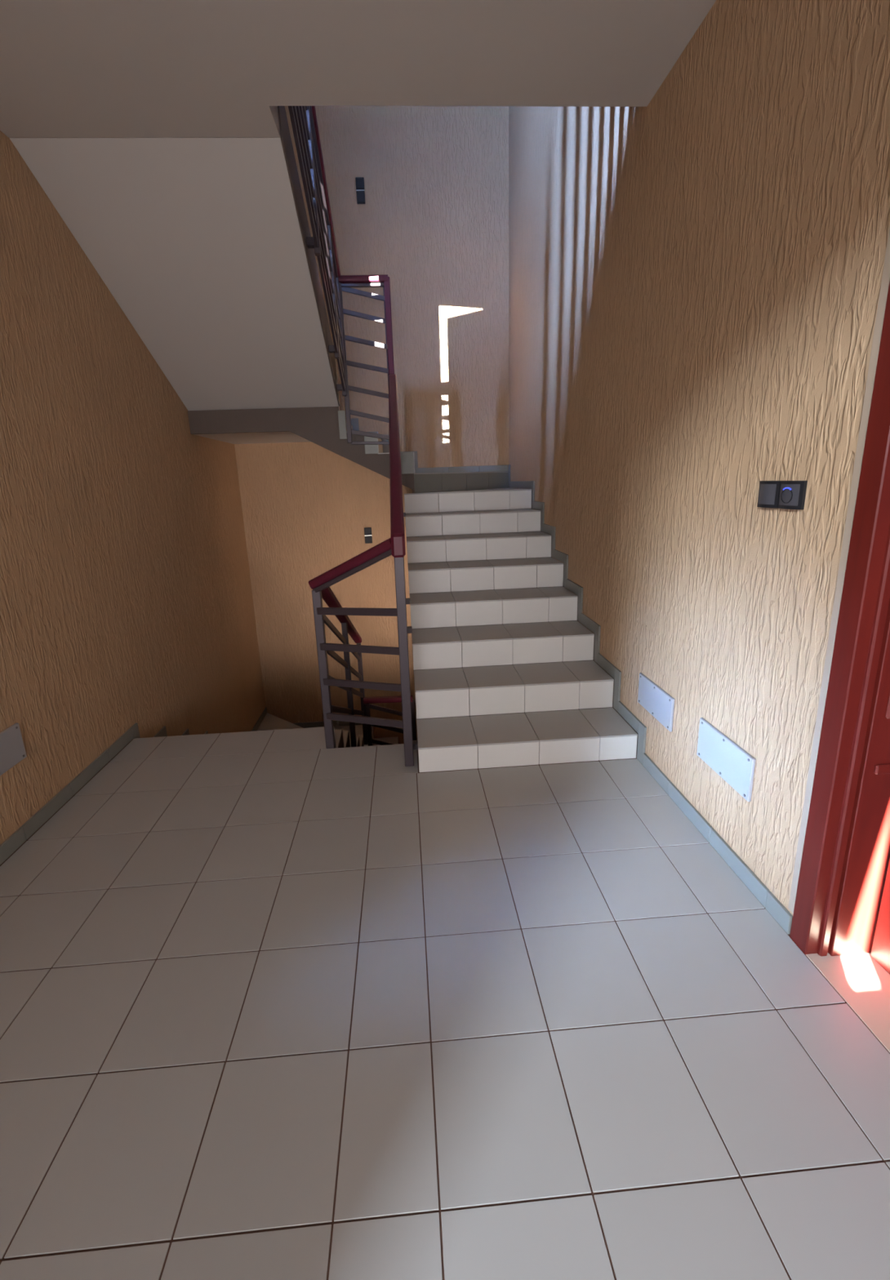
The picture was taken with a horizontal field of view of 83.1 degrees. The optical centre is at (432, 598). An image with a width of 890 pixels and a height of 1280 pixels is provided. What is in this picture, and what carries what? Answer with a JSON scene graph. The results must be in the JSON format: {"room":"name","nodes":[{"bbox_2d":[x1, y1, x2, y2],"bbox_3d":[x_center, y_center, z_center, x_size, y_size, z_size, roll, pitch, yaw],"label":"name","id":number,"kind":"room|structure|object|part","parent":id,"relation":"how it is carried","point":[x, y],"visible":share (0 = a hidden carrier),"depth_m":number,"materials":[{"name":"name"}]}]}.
{"room":"stairwell landing","nodes":[
{"label":"stairwell landing","id":0,"kind":"room"},
{"bbox_2d":[0,130,265,844],"bbox_3d":[-1.856,-0.584,2.217,0.200,9.000,6.050,-3,13,-3],"label":"wall","id":1,"kind":"structure","parent":0,"point":[126,599],"depth_m":2.61,"materials":[{"name":"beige paint"}]},
{"bbox_2d":[0,722,26,775],"bbox_3d":[-1.674,0.612,1.910,0.014,0.154,0.297,-3,13,-3],"label":"cover plate","id":2,"kind":"object","parent":1,"relation":"attached to","point":[12,751],"visible":1,"depth_m":1.99,"materials":[{"name":"grey plastic"}]},
{"bbox_2d":[0,706,362,865],"bbox_3d":[-1.102,1.446,2.627,1.150,1.324,5.849,-3,13,-3],"label":"baseboard","id":3,"kind":"structure","parent":1,"relation":"attached to","point":[15,840],"depth_m":2.37,"materials":[{"name":"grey tile"}]},
{"bbox_2d":[0,0,715,137],"bbox_3d":[-0.370,-1.782,0.607,2.715,0.215,3.270,-3,13,-3],"label":"ceiling","id":4,"kind":"structure","parent":0,"point":[69,68],"depth_m":1.81,"materials":[{"name":"white paint"}]},
{"bbox_2d":[234,106,509,743],"bbox_3d":[-0.572,-1.308,5.139,3.135,9.000,0.200,-3,13,-3],"label":"wall","id":5,"kind":"structure","parent":0,"point":[433,220],"depth_m":4.87,"materials":[{"name":"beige paint"}]},
{"bbox_2d":[355,177,364,204],"bbox_3d":[-0.646,-3.642,4.485,0.074,0.202,0.020,-3,13,-3],"label":"wall switch","id":6,"kind":"object","parent":5,"relation":"attached to","point":[360,191],"visible":1,"depth_m":4.47,"materials":[{"name":"black plastic"}]},
{"bbox_3d":[-0.649,-3.697,4.474,0.074,0.098,0.016,-3,13,-3],"label":"frame","id":7,"kind":"part","parent":6,"relation":"part of","materials":[{"name":"black plastic"}]},
{"bbox_3d":[-0.645,-3.596,4.497,0.074,0.098,0.016,-3,13,-3],"label":"frame","id":8,"kind":"part","parent":6,"relation":"part of","materials":[{"name":"black plastic"}]},
{"bbox_2d":[364,527,372,543],"bbox_3d":[-0.665,-0.650,5.170,0.074,0.161,0.020,-3,13,-3],"label":"wall switch","id":9,"kind":"object","parent":5,"relation":"attached to","point":[367,531],"visible":1,"depth_m":5.16,"materials":[{"name":"black plastic"}]},
{"bbox_3d":[-0.667,-0.691,5.163,0.074,0.078,0.016,-3,13,-3],"label":"frame","id":10,"kind":"part","parent":9,"relation":"part of","materials":[{"name":"black plastic"}]},
{"bbox_3d":[-0.664,-0.610,5.182,0.074,0.078,0.016,-3,13,-3],"label":"frame","id":11,"kind":"part","parent":9,"relation":"part of","materials":[{"name":"black plastic"}]},
{"bbox_2d":[351,417,507,473],"bbox_3d":[-0.583,-1.502,4.985,2.691,0.558,0.010,-3,13,-3],"label":"baseboard","id":12,"kind":"structure","parent":5,"relation":"attached to","point":[354,421],"depth_m":5.07,"materials":[{"name":"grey tile"}]},
{"bbox_2d":[0,726,889,1279],"bbox_3d":[-0.263,1.181,1.331,2.715,0.150,3.343,-3,13,-3],"label":"floor","id":13,"kind":"structure","parent":0,"point":[282,1004],"depth_m":1.25,"materials":[{"name":"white tile"}]},
{"bbox_2d":[257,712,372,747],"bbox_3d":[-1.200,1.189,4.277,1.149,1.408,2.513,-3,13,-3],"label":"flight","id":14,"kind":"object","parent":13,"relation":"attached to","point":[341,733],"visible":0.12,"depth_m":5.19,"materials":[{"name":"grey tile"}]},
{"bbox_2d":[321,586,368,746],"bbox_3d":[-0.589,0.615,3.543,0.062,1.828,1.696,-3,13,-3],"label":"railing","id":15,"kind":"object","parent":14,"relation":"attached to","point":[329,597],"visible":0.76,"depth_m":3.48,"materials":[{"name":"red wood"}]},
{"bbox_3d":[-0.605,0.144,3.427,0.062,0.859,1.656,-3,13,-3],"label":"handrail","id":16,"kind":"part","parent":15,"relation":"part of","materials":[{"name":"red wood"}]},
{"bbox_3d":[-0.587,0.628,3.526,0.036,0.960,0.036,-3,13,-3],"label":"post","id":17,"kind":"part","parent":15,"relation":"part of","materials":[{"name":"grey metal"}]},
{"bbox_3d":[-0.624,0.852,4.449,0.036,0.960,0.036,-3,13,-3],"label":"post","id":18,"kind":"part","parent":15,"relation":"part of","materials":[{"name":"grey metal"}]},
{"bbox_2d":[363,695,416,746],"bbox_3d":[-0.372,1.322,4.547,0.448,0.933,0.062,-3,13,-3],"label":"railing","id":19,"kind":"object","parent":15,"relation":"attached to","point":[367,701],"visible":0.61,"depth_m":4.47,"materials":[{"name":"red metal"}]},
{"bbox_3d":[-0.568,1.255,4.519,0.036,0.690,0.036,-3,13,-3],"label":"post","id":20,"kind":"part","parent":19,"relation":"part of","materials":[{"name":"grey metal"}]},
{"bbox_3d":[-0.396,0.895,4.447,0.431,0.056,0.062,-3,13,-3],"label":"handrail","id":21,"kind":"part","parent":19,"relation":"part of","materials":[{"name":"red wood"}]},
{"bbox_3d":[-0.165,1.333,4.562,0.036,0.890,0.036,-3,13,-3],"label":"post","id":22,"kind":"part","parent":19,"relation":"part of","materials":[{"name":"grey metal"}]},
{"bbox_2d":[371,726,418,763],"bbox_3d":[0.143,1.880,5.272,1.563,0.782,1.049,-3,13,-3],"label":"steps","id":23,"kind":"structure","parent":14,"relation":"attached to","point":[389,740],"depth_m":5.62,"materials":[{"name":"grey tile"}]},
{"bbox_2d":[308,537,403,748],"bbox_3d":[-0.366,0.320,2.496,0.505,1.249,0.064,4,14,24],"label":"railing","id":24,"kind":"object","parent":13,"relation":"on","point":[378,553],"visible":0.81,"depth_m":2.47,"materials":[{"name":"grey metal"}]},
{"bbox_3d":[-0.565,0.433,2.621,0.042,0.985,0.042,-3,13,-3],"label":"newel post","id":25,"kind":"part","parent":24,"relation":"part of","materials":[{"name":"grey metal"}]},
{"bbox_3d":[-0.386,-0.163,2.384,0.488,0.258,0.062,4,14,24],"label":"handrail","id":26,"kind":"part","parent":24,"relation":"part of","materials":[{"name":"red wood"}]},
{"bbox_2d":[404,489,638,772],"bbox_3d":[0.391,0.009,3.354,1.086,1.372,2.126,-3,13,-3],"label":"flight","id":27,"kind":"object","parent":13,"relation":"on","point":[506,673],"visible":0.97,"depth_m":2.96,"materials":[{"name":"white tile"}]},
{"bbox_2d":[388,373,417,766],"bbox_3d":[-0.202,-0.439,3.149,0.080,2.180,1.927,-3,13,-3],"label":"stair railing","id":28,"kind":"object","parent":27,"relation":"attached to","point":[397,514],"visible":0.98,"depth_m":2.40,"materials":[{"name":"grey paint"}]},
{"bbox_3d":[-0.231,-0.982,3.030,0.062,1.068,1.913,-3,13,-3],"label":"handrail","id":29,"kind":"part","parent":28,"relation":"part of","materials":[{"name":"red wood"}]},
{"bbox_3d":[-0.154,-0.237,2.236,0.062,0.105,0.053,-3,13,-3],"label":"handrail","id":30,"kind":"part","parent":28,"relation":"part of","materials":[{"name":"red wood"}]},
{"bbox_3d":[-0.135,0.304,2.382,0.044,1.075,0.044,-3,13,-3],"label":"newel post","id":31,"kind":"part","parent":28,"relation":"part of","materials":[{"name":"grey metal"}]},
{"bbox_2d":[337,410,531,494],"bbox_3d":[0.028,-1.183,4.558,1.570,0.894,1.058,-3,13,-3],"label":"landing","id":32,"kind":"structure","parent":27,"relation":"attached to","point":[371,456],"depth_m":4.18,"materials":[{"name":"grey tile"}]},
{"bbox_2d":[9,106,351,457],"bbox_3d":[-1.302,-1.775,3.558,1.157,1.495,2.574,-3,13,-3],"label":"flight","id":33,"kind":"object","parent":32,"relation":"on","point":[201,244],"visible":0.84,"depth_m":2.75,"materials":[{"name":"white paint"}]},
{"bbox_2d":[288,106,346,395],"bbox_3d":[-0.671,-2.269,2.851,0.089,1.844,1.714,-3,13,-3],"label":"railing","id":34,"kind":"object","parent":33,"relation":"attached to","point":[304,121],"visible":0.77,"depth_m":2.91,"materials":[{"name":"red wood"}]},
{"bbox_3d":[-0.650,-2.291,2.678,0.032,0.810,0.032,-3,13,-3],"label":"post","id":35,"kind":"part","parent":34,"relation":"part of","materials":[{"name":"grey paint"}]},
{"bbox_3d":[-0.672,-2.655,2.762,0.062,1.053,1.714,-3,13,-3],"label":"handrail","id":36,"kind":"part","parent":34,"relation":"part of","materials":[{"name":"red wood"}]},
{"bbox_3d":[-0.675,-2.060,3.387,0.032,0.810,0.032,-3,13,-3],"label":"post","id":37,"kind":"part","parent":34,"relation":"part of","materials":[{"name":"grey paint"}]},
{"bbox_3d":[-0.688,-1.944,3.741,0.032,0.810,0.032,-3,13,-3],"label":"post","id":38,"kind":"part","parent":34,"relation":"part of","materials":[{"name":"grey metal"}]},
{"bbox_2d":[338,275,394,444],"bbox_3d":[-0.492,-1.760,3.837,0.391,1.261,0.072,-3,13,-3],"label":"railing","id":39,"kind":"object","parent":32,"relation":"on","point":[346,282],"visible":0.74,"depth_m":3.78,"materials":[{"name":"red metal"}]},
{"bbox_3d":[-0.671,-1.774,3.818,0.034,1.130,0.034,-3,13,-3],"label":"post","id":40,"kind":"part","parent":39,"relation":"part of","materials":[{"name":"grey metal"}]},
{"bbox_3d":[-0.517,-2.350,3.695,0.375,0.046,0.062,-3,13,-3],"label":"handrail","id":41,"kind":"part","parent":39,"relation":"part of","materials":[{"name":"red wood"}]},
{"bbox_3d":[-0.335,-1.752,3.870,0.030,1.220,0.030,-3,13,-3],"label":"post","id":42,"kind":"part","parent":39,"relation":"part of","materials":[{"name":"metal"}]},
{"bbox_3d":[-0.327,-1.985,3.791,0.044,0.790,0.044,-3,13,-3],"label":"upright rail","id":43,"kind":"part","parent":39,"relation":"part of","materials":[{"name":"red wood"}]},
{"bbox_2d":[508,0,889,915],"bbox_3d":[1.062,-0.726,2.369,0.220,9.000,6.050,-3,13,-3],"label":"wall","id":44,"kind":"structure","parent":0,"point":[695,272],"depth_m":1.74,"materials":[{"name":"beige paint"}]},
{"bbox_2d":[508,464,792,934],"bbox_3d":[0.924,-0.172,3.304,0.010,1.511,4.036,-3,13,-3],"label":"baseboard","id":45,"kind":"structure","parent":44,"relation":"attached to","point":[775,908],"depth_m":2.29,"materials":[{"name":"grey tile"}]},
{"bbox_2d":[637,672,674,731],"bbox_3d":[1.006,0.463,2.274,0.014,0.153,0.302,-3,13,-3],"label":"cover plate","id":46,"kind":"object","parent":44,"relation":"attached to","point":[651,696],"visible":1,"depth_m":2.25,"materials":[{"name":"grey plastic"}]},
{"bbox_2d":[696,717,755,801],"bbox_3d":[1.036,0.564,1.788,0.014,0.159,0.298,-3,13,-3],"label":"cover plate","id":47,"kind":"object","parent":44,"relation":"attached to","point":[736,766],"visible":1,"depth_m":1.76,"materials":[{"name":"grey plastic"}]},
{"bbox_2d":[756,480,807,509],"bbox_3d":[1.007,-0.303,1.461,0.022,0.078,0.175,-3,13,-3],"label":"light switch","id":48,"kind":"object","parent":44,"relation":"attached to","point":[786,495],"visible":1,"depth_m":1.44,"materials":[{"name":"black plastic"}]},
{"bbox_3d":[1.007,-0.313,1.505,0.016,0.078,0.085,-3,13,-3],"label":"frame","id":49,"kind":"part","parent":48,"relation":"part of","materials":[{"name":"black plastic"}]},
{"bbox_3d":[1.013,-0.293,1.419,0.016,0.078,0.088,-3,13,-3],"label":"frame","id":50,"kind":"part","parent":48,"relation":"part of","materials":[{"name":"black plastic"}]},
{"bbox_2d":[787,226,889,1052],"bbox_3d":[1.175,0.083,0.811,0.223,2.138,1.005,-3,13,-3],"label":"door","id":51,"kind":"structure","parent":44,"relation":"in","point":[839,901],"depth_m":1.32,"materials":[{"name":"red wood"}]},
{"bbox_3d":[1.091,-0.005,1.229,0.036,2.121,0.052,-3,13,-3],"label":"frame moulding","id":52,"kind":"part","parent":51,"relation":"part of","materials":[{"name":"red wood"}]},
{"bbox_3d":[1.211,0.441,1.306,0.125,0.027,0.012,-3,13,-3],"label":"lining rail","id":53,"kind":"part","parent":51,"relation":"part of","materials":[{"name":"red wood"}]},
{"bbox_3d":[1.180,-0.335,1.128,0.110,1.310,0.012,-3,13,-3],"label":"raised panel","id":54,"kind":"part","parent":51,"relation":"part of","materials":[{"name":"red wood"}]}
]}

